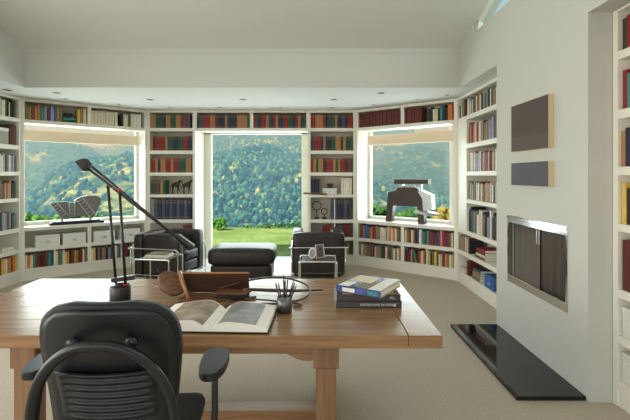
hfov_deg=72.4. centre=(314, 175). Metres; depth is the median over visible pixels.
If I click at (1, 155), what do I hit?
book
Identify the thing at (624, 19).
book
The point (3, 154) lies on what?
book
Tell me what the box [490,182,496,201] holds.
book
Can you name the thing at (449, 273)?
bookcase
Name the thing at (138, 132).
wall
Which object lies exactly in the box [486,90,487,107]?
book
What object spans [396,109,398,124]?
book
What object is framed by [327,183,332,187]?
casket
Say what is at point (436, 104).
bookcase
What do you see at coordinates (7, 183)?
book
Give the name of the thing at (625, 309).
storage box
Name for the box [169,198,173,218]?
book
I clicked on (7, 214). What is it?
book
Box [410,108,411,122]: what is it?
book
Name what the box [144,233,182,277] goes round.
cushion
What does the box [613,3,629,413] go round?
bookcase
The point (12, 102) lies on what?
book
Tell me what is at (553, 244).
curtain
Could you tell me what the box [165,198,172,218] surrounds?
book
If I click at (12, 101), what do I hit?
book
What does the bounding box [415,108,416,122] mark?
book
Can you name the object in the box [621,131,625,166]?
book
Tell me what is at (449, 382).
floor
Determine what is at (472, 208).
book
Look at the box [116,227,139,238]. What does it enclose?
storage box
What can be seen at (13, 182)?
book
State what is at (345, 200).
book
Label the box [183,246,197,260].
seat cushion
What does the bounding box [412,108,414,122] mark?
book
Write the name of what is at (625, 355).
storage box
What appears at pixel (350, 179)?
book
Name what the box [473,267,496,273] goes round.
book
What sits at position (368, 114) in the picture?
book
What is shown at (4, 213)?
book
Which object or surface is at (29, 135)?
window blind
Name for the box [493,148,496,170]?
book
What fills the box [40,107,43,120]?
book
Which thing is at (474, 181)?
book
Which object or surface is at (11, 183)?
book
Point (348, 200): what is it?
book
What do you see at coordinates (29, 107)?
book
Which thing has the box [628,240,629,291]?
book
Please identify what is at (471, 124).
book
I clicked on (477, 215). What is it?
book
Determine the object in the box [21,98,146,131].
bookcase
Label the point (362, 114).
book
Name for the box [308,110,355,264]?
bookcase
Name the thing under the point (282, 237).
lawn
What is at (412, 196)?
sculpture
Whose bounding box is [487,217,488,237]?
book
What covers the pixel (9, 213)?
book
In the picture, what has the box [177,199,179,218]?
book
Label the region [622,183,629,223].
book
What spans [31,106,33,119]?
book
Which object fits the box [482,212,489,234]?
book
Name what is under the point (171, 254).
book
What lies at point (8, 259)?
book
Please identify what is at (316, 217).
ring sculpture
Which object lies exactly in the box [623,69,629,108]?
book
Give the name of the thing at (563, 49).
wall
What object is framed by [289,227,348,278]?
chair
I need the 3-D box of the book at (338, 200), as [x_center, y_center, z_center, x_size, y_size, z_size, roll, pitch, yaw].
[0.404,0.562,7.377,0.056,0.345,0.223,0,0,0]
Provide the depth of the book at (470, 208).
5.70 m
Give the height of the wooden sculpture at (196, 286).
0.175 m
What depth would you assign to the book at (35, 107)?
6.23 m
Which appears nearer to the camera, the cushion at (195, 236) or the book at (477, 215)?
the book at (477, 215)
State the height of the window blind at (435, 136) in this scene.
0.238 m
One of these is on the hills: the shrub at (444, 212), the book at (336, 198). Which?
the shrub at (444, 212)
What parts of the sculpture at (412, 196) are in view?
plate, cantilever plate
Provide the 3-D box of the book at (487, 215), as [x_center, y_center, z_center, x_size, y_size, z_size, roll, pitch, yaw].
[2.143,0.597,5.148,0.176,0.274,0.034,0,0,0]
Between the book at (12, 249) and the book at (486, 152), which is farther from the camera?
the book at (12, 249)
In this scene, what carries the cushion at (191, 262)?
on the chair at (146, 242)
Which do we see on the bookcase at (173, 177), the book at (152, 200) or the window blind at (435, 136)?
the book at (152, 200)
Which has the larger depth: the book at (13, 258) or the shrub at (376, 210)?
the shrub at (376, 210)
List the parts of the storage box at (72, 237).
lid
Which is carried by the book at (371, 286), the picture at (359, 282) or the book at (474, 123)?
the picture at (359, 282)
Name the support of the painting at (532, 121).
attached to the wall at (563, 49)
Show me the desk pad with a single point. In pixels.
(169, 306)
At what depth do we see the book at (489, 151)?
5.04 m
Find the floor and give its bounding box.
[0,265,629,419]
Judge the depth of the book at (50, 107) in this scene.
6.37 m
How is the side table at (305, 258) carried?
on the floor
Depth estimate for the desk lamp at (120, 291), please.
2.55 m
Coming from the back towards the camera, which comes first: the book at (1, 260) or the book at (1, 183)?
the book at (1, 183)
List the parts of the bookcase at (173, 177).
panel, shelf, shelf, shelf, shelf, shelf, panel, panel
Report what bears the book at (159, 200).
on the bookcase at (173, 177)
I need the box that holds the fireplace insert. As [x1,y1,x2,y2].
[507,215,567,312]
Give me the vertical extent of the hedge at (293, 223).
0.205 m
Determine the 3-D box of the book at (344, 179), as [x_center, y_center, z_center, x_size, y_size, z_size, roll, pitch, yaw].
[0.504,0.174,7.375,0.040,0.271,0.199,0,0,0]
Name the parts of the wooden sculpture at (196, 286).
upright panel, board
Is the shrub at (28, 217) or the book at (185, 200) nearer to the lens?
the book at (185, 200)
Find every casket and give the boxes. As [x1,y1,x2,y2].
[63,113,72,117]
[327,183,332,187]
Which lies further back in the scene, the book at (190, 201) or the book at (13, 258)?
the book at (190, 201)
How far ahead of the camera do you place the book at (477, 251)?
5.20 m
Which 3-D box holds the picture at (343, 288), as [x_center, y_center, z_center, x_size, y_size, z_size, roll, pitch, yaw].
[0.192,0.656,2.475,0.080,0.023,0.001,0,0,32]
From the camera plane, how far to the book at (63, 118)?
6.52 m
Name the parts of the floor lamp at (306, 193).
lamp shade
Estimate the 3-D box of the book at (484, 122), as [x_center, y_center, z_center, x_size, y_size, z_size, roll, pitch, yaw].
[2.137,-0.542,5.189,0.181,0.223,0.043,0,0,0]
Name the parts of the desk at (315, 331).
leg, leg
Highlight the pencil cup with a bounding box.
[277,294,291,313]
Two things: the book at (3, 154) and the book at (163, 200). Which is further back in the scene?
the book at (163, 200)
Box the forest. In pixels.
[25,129,449,226]
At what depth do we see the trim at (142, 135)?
7.28 m
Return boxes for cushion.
[134,228,168,276]
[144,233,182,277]
[169,228,202,269]
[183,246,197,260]
[184,257,196,270]
[208,243,276,264]
[211,262,273,278]
[293,228,302,232]
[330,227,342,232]
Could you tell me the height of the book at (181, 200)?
0.347 m
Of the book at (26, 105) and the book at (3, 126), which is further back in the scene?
the book at (26, 105)
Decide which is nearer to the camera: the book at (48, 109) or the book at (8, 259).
the book at (8, 259)
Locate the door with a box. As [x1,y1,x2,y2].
[202,133,307,257]
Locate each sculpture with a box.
[48,195,103,225]
[154,271,322,306]
[312,201,321,218]
[321,208,327,218]
[386,179,439,223]
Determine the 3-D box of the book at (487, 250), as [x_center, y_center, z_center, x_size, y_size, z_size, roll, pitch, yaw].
[2.160,0.919,5.320,0.220,0.035,0.270,0,0,0]
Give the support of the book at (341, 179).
on the bookcase at (314, 225)
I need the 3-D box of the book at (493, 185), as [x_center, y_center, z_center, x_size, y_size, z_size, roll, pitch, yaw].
[2.144,0.208,4.923,0.196,0.203,0.036,0,0,0]
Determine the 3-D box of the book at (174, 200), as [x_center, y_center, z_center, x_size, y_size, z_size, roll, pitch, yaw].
[-2.374,0.562,7.377,0.059,0.345,0.223,0,0,0]
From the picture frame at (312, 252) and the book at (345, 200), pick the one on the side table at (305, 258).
the picture frame at (312, 252)
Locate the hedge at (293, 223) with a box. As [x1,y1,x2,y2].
[237,222,301,227]
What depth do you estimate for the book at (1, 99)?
5.79 m
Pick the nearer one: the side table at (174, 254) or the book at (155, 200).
the side table at (174, 254)
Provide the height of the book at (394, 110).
0.236 m
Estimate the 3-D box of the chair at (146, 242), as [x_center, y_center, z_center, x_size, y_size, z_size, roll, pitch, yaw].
[-2.180,1.158,6.423,0.794,0.683,0.858,0,0,14]
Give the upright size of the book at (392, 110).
0.236 m
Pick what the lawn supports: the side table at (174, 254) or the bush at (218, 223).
the bush at (218, 223)
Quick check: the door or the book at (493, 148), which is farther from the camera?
the door
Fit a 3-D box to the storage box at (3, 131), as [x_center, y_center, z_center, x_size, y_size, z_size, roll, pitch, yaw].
[-4.289,-0.541,5.750,0.208,0.220,0.266,0,0,0]
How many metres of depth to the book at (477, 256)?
5.21 m
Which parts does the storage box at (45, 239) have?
lid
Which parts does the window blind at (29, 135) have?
rail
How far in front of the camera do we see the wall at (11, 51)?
5.16 m
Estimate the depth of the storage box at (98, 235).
6.82 m
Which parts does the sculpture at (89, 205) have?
plate, plate, plate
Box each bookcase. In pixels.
[0,92,20,288]
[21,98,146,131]
[21,219,146,281]
[147,110,199,230]
[195,110,307,132]
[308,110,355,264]
[356,99,456,131]
[356,219,456,280]
[457,77,496,308]
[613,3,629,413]
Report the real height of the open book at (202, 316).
0.054 m
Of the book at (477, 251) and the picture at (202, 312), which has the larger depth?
the book at (477, 251)
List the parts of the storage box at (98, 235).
lid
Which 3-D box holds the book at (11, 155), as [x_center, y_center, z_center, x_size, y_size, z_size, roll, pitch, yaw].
[-4.275,-0.174,5.974,0.176,0.227,0.037,0,0,0]
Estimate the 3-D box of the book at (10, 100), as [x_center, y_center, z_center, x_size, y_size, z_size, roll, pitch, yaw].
[-4.276,-0.933,5.937,0.178,0.245,0.027,0,0,0]
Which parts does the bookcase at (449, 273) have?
panel, shelf, shelf, baseboard, panel, panel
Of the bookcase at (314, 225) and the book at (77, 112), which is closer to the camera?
the book at (77, 112)
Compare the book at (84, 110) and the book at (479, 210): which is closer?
the book at (479, 210)
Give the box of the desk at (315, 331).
[0,279,442,419]
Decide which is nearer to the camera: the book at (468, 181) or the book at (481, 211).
the book at (481, 211)
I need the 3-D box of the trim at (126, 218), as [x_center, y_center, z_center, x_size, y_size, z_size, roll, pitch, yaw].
[-3.711,0.740,6.914,1.676,0.030,0.067,0,0,-41]
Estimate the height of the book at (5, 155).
0.230 m
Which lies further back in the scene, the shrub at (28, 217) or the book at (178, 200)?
the shrub at (28, 217)
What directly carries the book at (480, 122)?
on the bookcase at (464, 147)
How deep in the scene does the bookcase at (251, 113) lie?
7.25 m
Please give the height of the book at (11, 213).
0.220 m
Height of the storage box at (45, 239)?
0.165 m
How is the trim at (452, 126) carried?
attached to the wall
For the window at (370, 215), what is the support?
in the wall
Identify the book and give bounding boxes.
[0,124,14,144]
[0,125,10,144]
[0,153,4,171]
[0,180,10,197]
[0,212,3,230]
[0,246,13,250]
[0,248,14,252]
[0,258,9,272]
[0,259,4,274]
[1,99,4,115]
[1,100,2,114]
[1,155,2,170]
[1,183,5,198]
[1,184,3,198]
[1,260,2,274]
[4,99,8,116]
[4,212,10,228]
[4,213,5,229]
[5,155,6,171]
[5,259,6,273]
[7,99,11,116]
[7,155,10,171]
[7,157,8,171]
[7,183,8,198]
[7,214,8,229]
[11,125,12,144]
[11,155,13,171]
[11,181,15,197]
[11,183,12,197]
[11,213,14,228]
[11,214,12,228]
[12,101,15,117]
[12,102,13,116]
[12,257,14,271]
[25,104,27,118]
[28,106,30,119]
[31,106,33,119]
[34,106,36,119]
[36,104,39,119]
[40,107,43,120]
[43,106,46,120]
[47,108,49,120]
[49,106,53,120]
[56,108,58,121]
[59,109,61,121]
[62,117,75,120]
[62,120,75,122]
[75,109,79,122]
[79,108,82,122]
[83,109,85,123]
[144,254,172,257]
[147,251,173,254]
[151,199,153,215]
[154,198,161,218]
[158,198,162,218]
[162,199,164,218]
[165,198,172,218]
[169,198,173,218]
[170,300,276,332]
[173,198,179,218]
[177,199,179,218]
[180,198,186,218]
[184,198,190,218]
[188,199,192,218]
[331,199,333,218]
[334,289,401,307]
[335,198,336,218]
[335,283,400,300]
[336,275,400,297]
[337,199,340,218]
[340,178,342,193]
[341,199,343,218]
[343,178,345,193]
[344,199,346,218]
[346,178,348,193]
[347,199,349,218]
[349,178,351,193]
[359,113,361,127]
[361,113,363,127]
[367,113,369,126]
[380,111,382,125]
[383,111,384,125]
[389,110,391,124]
[392,110,393,124]
[394,110,395,124]
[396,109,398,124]
[399,109,400,123]
[405,108,407,123]
[408,108,409,123]
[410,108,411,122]
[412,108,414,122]
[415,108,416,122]
[417,107,418,122]
[419,107,426,122]
[468,181,473,198]
[469,208,470,231]
[469,260,483,275]
[471,124,472,142]
[471,153,472,170]
[471,207,485,211]
[471,212,472,231]
[472,275,484,281]
[473,123,474,141]
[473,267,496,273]
[473,273,484,278]
[474,181,489,199]
[475,254,496,261]
[476,250,496,255]
[476,252,496,258]
[477,153,478,170]
[477,215,478,233]
[477,247,496,253]
[478,93,482,110]
[478,184,479,200]
[479,121,482,140]
[479,210,494,234]
[480,182,489,200]
[481,211,489,235]
[482,185,483,200]
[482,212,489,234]
[484,122,485,139]
[484,216,485,236]
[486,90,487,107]
[486,152,487,170]
[486,214,489,236]
[487,184,488,201]
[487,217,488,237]
[489,120,490,138]
[489,151,490,170]
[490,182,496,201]
[490,211,496,238]
[491,87,493,105]
[492,116,493,137]
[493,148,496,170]
[493,185,494,202]
[493,213,496,239]
[494,86,496,103]
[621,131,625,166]
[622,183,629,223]
[623,17,626,48]
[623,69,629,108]
[623,240,627,290]
[626,127,629,166]
[627,14,629,47]
[627,73,629,107]
[627,188,629,224]
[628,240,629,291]
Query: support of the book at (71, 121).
on the bookcase at (66, 107)
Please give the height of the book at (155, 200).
0.344 m
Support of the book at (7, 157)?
on the bookcase at (11, 237)
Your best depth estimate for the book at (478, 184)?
5.38 m
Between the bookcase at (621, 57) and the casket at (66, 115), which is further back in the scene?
the casket at (66, 115)
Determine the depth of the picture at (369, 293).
2.40 m
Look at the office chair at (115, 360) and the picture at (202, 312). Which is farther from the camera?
the picture at (202, 312)
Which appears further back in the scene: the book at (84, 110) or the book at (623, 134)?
the book at (84, 110)
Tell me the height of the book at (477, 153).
0.231 m
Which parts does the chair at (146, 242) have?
leg, frame, frame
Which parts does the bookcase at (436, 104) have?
panel, shelf, panel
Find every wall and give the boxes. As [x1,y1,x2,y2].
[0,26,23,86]
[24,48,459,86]
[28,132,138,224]
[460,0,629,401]
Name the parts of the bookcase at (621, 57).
shelf, shelf, shelf, shelf, shelf, shelf, shelf, baseboard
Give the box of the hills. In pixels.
[25,129,449,225]
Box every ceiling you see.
[0,0,501,47]
[0,73,496,109]
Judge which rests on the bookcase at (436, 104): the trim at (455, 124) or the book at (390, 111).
the book at (390, 111)
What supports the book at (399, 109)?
on the bookcase at (436, 104)
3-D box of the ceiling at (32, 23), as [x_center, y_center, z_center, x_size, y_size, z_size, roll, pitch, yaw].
[-1.000,-2.368,1.200,6.000,1.704,8.800,0,0,0]
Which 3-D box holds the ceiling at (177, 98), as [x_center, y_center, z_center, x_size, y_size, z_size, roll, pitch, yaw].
[-1.150,-1.170,6.000,7.500,0.120,4.000,0,0,0]
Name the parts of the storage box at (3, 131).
lid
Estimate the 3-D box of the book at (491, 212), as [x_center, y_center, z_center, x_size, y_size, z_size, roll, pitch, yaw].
[2.139,0.572,5.025,0.184,0.325,0.037,0,0,0]
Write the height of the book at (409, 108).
0.236 m
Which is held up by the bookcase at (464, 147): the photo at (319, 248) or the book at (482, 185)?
the book at (482, 185)
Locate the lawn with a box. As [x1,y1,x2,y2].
[212,227,300,255]
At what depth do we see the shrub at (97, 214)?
21.47 m
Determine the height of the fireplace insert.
0.619 m
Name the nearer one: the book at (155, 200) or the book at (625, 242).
the book at (625, 242)
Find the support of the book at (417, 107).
on the bookcase at (436, 104)
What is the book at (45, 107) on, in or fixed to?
on the bookcase at (66, 107)
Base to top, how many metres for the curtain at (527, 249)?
0.515 m
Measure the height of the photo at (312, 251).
0.118 m
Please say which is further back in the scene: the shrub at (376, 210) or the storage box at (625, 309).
the shrub at (376, 210)
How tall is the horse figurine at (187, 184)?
0.242 m
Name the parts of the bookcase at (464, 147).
filler panel, panel, shelf, shelf, shelf, shelf, baseboard, shelf, shelf, shelf, panel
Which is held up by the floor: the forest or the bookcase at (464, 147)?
the bookcase at (464, 147)
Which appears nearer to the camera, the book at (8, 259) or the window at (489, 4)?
the window at (489, 4)
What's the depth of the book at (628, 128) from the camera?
2.73 m
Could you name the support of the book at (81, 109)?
on the bookcase at (66, 107)
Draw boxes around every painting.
[511,94,553,151]
[511,161,553,186]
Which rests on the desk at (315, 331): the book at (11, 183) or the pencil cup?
the pencil cup
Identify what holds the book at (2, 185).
on the bookcase at (11, 237)
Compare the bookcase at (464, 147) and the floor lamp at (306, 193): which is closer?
the bookcase at (464, 147)
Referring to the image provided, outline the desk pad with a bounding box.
[165,305,229,308]
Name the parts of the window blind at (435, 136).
rail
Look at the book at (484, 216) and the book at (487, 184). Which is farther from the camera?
the book at (484, 216)
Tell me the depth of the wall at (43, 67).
5.38 m
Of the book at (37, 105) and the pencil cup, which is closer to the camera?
the pencil cup
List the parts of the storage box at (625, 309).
lid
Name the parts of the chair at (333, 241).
frame, frame, leg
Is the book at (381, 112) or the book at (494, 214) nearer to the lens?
the book at (494, 214)
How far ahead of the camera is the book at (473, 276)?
5.40 m
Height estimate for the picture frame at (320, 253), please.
0.173 m
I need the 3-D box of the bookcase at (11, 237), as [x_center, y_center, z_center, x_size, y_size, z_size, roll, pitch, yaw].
[-4.312,0.196,5.410,0.285,2.608,1.379,0,0,0]
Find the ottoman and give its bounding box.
[208,243,276,278]
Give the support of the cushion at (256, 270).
on the ottoman
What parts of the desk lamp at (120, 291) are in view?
arm, arm, arm, arm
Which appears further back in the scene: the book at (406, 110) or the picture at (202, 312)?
the book at (406, 110)
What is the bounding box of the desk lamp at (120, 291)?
[75,158,194,301]
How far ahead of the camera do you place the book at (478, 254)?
5.20 m
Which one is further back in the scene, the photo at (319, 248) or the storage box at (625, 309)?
the photo at (319, 248)
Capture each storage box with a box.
[0,127,8,143]
[33,233,59,246]
[59,231,85,244]
[91,229,114,241]
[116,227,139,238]
[322,188,336,193]
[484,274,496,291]
[622,306,629,338]
[622,352,629,385]
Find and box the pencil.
[283,274,284,297]
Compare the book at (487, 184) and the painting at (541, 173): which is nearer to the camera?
the painting at (541, 173)
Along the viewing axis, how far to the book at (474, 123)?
5.54 m
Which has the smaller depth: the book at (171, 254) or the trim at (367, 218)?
the book at (171, 254)
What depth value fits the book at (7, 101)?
5.86 m
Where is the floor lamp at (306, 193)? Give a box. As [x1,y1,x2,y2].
[303,192,334,226]
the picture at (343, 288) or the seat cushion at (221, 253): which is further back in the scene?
the seat cushion at (221, 253)
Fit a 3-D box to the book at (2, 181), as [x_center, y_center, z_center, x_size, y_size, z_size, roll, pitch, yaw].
[-4.291,0.185,5.924,0.188,0.249,0.040,0,0,0]
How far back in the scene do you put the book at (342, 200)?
7.26 m
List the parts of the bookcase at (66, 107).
panel, panel, shelf, panel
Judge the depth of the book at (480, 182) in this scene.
5.34 m
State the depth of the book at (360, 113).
7.22 m
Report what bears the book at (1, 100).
on the bookcase at (11, 237)
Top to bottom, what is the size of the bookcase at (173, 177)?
2.608 m
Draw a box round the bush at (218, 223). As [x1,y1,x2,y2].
[212,217,227,229]
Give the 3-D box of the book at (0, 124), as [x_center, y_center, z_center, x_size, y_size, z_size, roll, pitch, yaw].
[-4.284,-0.575,5.989,0.193,0.289,0.031,0,0,0]
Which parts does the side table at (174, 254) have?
tube frame, tube frame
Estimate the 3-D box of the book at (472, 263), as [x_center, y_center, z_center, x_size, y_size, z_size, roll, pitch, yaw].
[2.156,1.227,5.729,0.199,0.204,0.031,0,0,0]
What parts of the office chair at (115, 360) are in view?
armrest, arm post, knob, loop frame, backrest, knob, seat, armrest, arm post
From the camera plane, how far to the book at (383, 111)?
6.94 m
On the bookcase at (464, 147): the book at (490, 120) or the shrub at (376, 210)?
the book at (490, 120)
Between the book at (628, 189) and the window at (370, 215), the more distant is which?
the window at (370, 215)
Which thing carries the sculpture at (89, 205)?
on the bookcase at (27, 232)
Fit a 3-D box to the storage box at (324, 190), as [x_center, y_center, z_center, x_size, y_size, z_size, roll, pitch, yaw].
[0.250,0.259,7.379,0.246,0.100,0.188,0,0,0]
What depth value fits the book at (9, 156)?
5.90 m
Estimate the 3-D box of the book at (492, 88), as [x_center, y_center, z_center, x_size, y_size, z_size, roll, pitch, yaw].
[2.143,-0.918,4.982,0.192,0.215,0.041,0,0,0]
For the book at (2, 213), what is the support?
on the bookcase at (11, 237)
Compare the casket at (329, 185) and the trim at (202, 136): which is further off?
the trim at (202, 136)
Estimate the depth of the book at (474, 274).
5.38 m
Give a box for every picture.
[174,300,219,324]
[218,302,265,324]
[338,275,398,290]
[342,287,354,292]
[367,291,376,296]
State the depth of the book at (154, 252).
5.54 m
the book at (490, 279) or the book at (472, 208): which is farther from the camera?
the book at (472, 208)
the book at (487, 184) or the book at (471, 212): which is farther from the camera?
the book at (471, 212)
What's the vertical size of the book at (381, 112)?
0.238 m
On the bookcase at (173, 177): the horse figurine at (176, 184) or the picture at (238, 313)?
the horse figurine at (176, 184)
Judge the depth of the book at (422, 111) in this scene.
6.55 m
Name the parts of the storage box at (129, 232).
lid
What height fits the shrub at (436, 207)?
1.344 m
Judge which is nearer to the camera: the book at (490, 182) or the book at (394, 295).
the book at (394, 295)
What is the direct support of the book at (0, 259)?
on the bookcase at (11, 237)
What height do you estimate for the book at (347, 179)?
0.278 m
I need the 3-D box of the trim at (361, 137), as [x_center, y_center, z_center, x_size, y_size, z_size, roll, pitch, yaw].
[0.802,-0.010,7.358,0.034,1.498,0.310,0,0,39]
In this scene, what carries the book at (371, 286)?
on the book at (394, 295)
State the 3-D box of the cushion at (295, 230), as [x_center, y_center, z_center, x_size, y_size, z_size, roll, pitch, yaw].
[-0.258,1.132,6.626,0.176,0.631,0.564,0,0,-2]
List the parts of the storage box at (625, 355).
lid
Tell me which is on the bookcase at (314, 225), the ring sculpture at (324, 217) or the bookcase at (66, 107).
the ring sculpture at (324, 217)
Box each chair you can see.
[21,300,228,419]
[128,228,205,277]
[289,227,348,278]
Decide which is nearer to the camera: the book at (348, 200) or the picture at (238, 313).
the picture at (238, 313)
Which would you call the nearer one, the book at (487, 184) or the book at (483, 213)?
the book at (487, 184)
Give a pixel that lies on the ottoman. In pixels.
(257, 259)
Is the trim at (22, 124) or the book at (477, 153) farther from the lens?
the trim at (22, 124)
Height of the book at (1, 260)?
0.205 m
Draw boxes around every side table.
[133,253,183,278]
[298,255,337,278]
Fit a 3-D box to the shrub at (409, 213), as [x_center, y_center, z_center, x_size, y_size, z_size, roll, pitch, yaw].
[4.407,2.169,19.471,2.265,1.464,2.403,0,0,0]
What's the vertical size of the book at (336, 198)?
0.345 m
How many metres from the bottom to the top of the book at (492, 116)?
0.258 m
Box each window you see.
[24,125,137,224]
[368,126,450,223]
[476,0,494,29]
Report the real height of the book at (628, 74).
0.226 m
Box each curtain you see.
[514,224,540,287]
[542,230,564,299]
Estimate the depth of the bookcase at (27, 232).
6.57 m
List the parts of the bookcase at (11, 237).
baseboard, shelf, shelf, shelf, shelf, shelf, shelf, shelf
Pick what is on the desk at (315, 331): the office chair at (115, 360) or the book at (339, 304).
the book at (339, 304)
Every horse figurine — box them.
[170,180,182,193]
[181,180,192,193]
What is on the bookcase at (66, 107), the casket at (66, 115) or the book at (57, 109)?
the book at (57, 109)
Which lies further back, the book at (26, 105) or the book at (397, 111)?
the book at (397, 111)
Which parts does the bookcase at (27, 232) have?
panel, baseboard, shelf, shelf, panel, panel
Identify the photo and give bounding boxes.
[310,249,314,257]
[316,245,323,256]
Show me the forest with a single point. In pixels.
(288, 162)
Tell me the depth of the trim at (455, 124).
6.16 m
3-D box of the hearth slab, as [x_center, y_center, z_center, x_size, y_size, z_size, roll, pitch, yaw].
[1.577,1.485,3.569,0.463,0.030,1.402,0,0,0]
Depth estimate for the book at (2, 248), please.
5.88 m
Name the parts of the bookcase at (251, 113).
panel, shelf, panel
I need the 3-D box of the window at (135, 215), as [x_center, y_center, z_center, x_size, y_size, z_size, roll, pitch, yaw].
[-3.731,-0.037,6.944,1.696,1.525,0.060,0,0,-41]
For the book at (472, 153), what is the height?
0.234 m
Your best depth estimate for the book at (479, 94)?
5.37 m
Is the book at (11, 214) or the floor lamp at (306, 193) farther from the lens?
the floor lamp at (306, 193)
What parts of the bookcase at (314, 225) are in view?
panel, shelf, shelf, shelf, shelf, shelf, shelf, baseboard, panel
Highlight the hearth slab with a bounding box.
[451,324,585,400]
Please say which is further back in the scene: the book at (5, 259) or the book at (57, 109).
the book at (57, 109)
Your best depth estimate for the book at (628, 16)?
2.73 m
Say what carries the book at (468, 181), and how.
on the bookcase at (464, 147)
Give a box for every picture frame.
[309,248,315,258]
[315,244,324,257]
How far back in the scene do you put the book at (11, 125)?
5.96 m
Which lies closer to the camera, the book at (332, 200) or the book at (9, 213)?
the book at (9, 213)
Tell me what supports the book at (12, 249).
on the bookcase at (11, 237)
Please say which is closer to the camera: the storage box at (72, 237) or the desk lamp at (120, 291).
the desk lamp at (120, 291)
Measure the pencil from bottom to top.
0.205 m
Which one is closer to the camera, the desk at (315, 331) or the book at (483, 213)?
the desk at (315, 331)
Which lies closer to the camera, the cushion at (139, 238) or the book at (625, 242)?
the book at (625, 242)
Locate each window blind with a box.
[24,130,138,145]
[368,130,453,145]
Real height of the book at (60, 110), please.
0.191 m
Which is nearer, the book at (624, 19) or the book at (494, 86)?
the book at (624, 19)
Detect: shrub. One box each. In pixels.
[25,212,60,221]
[54,213,106,218]
[372,204,386,215]
[395,207,431,218]
[414,206,438,218]
[432,206,449,220]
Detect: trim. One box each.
[21,123,23,227]
[24,218,137,225]
[139,131,146,219]
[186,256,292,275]
[200,133,204,258]
[356,131,367,219]
[367,218,450,224]
[451,125,453,224]
[454,123,456,227]

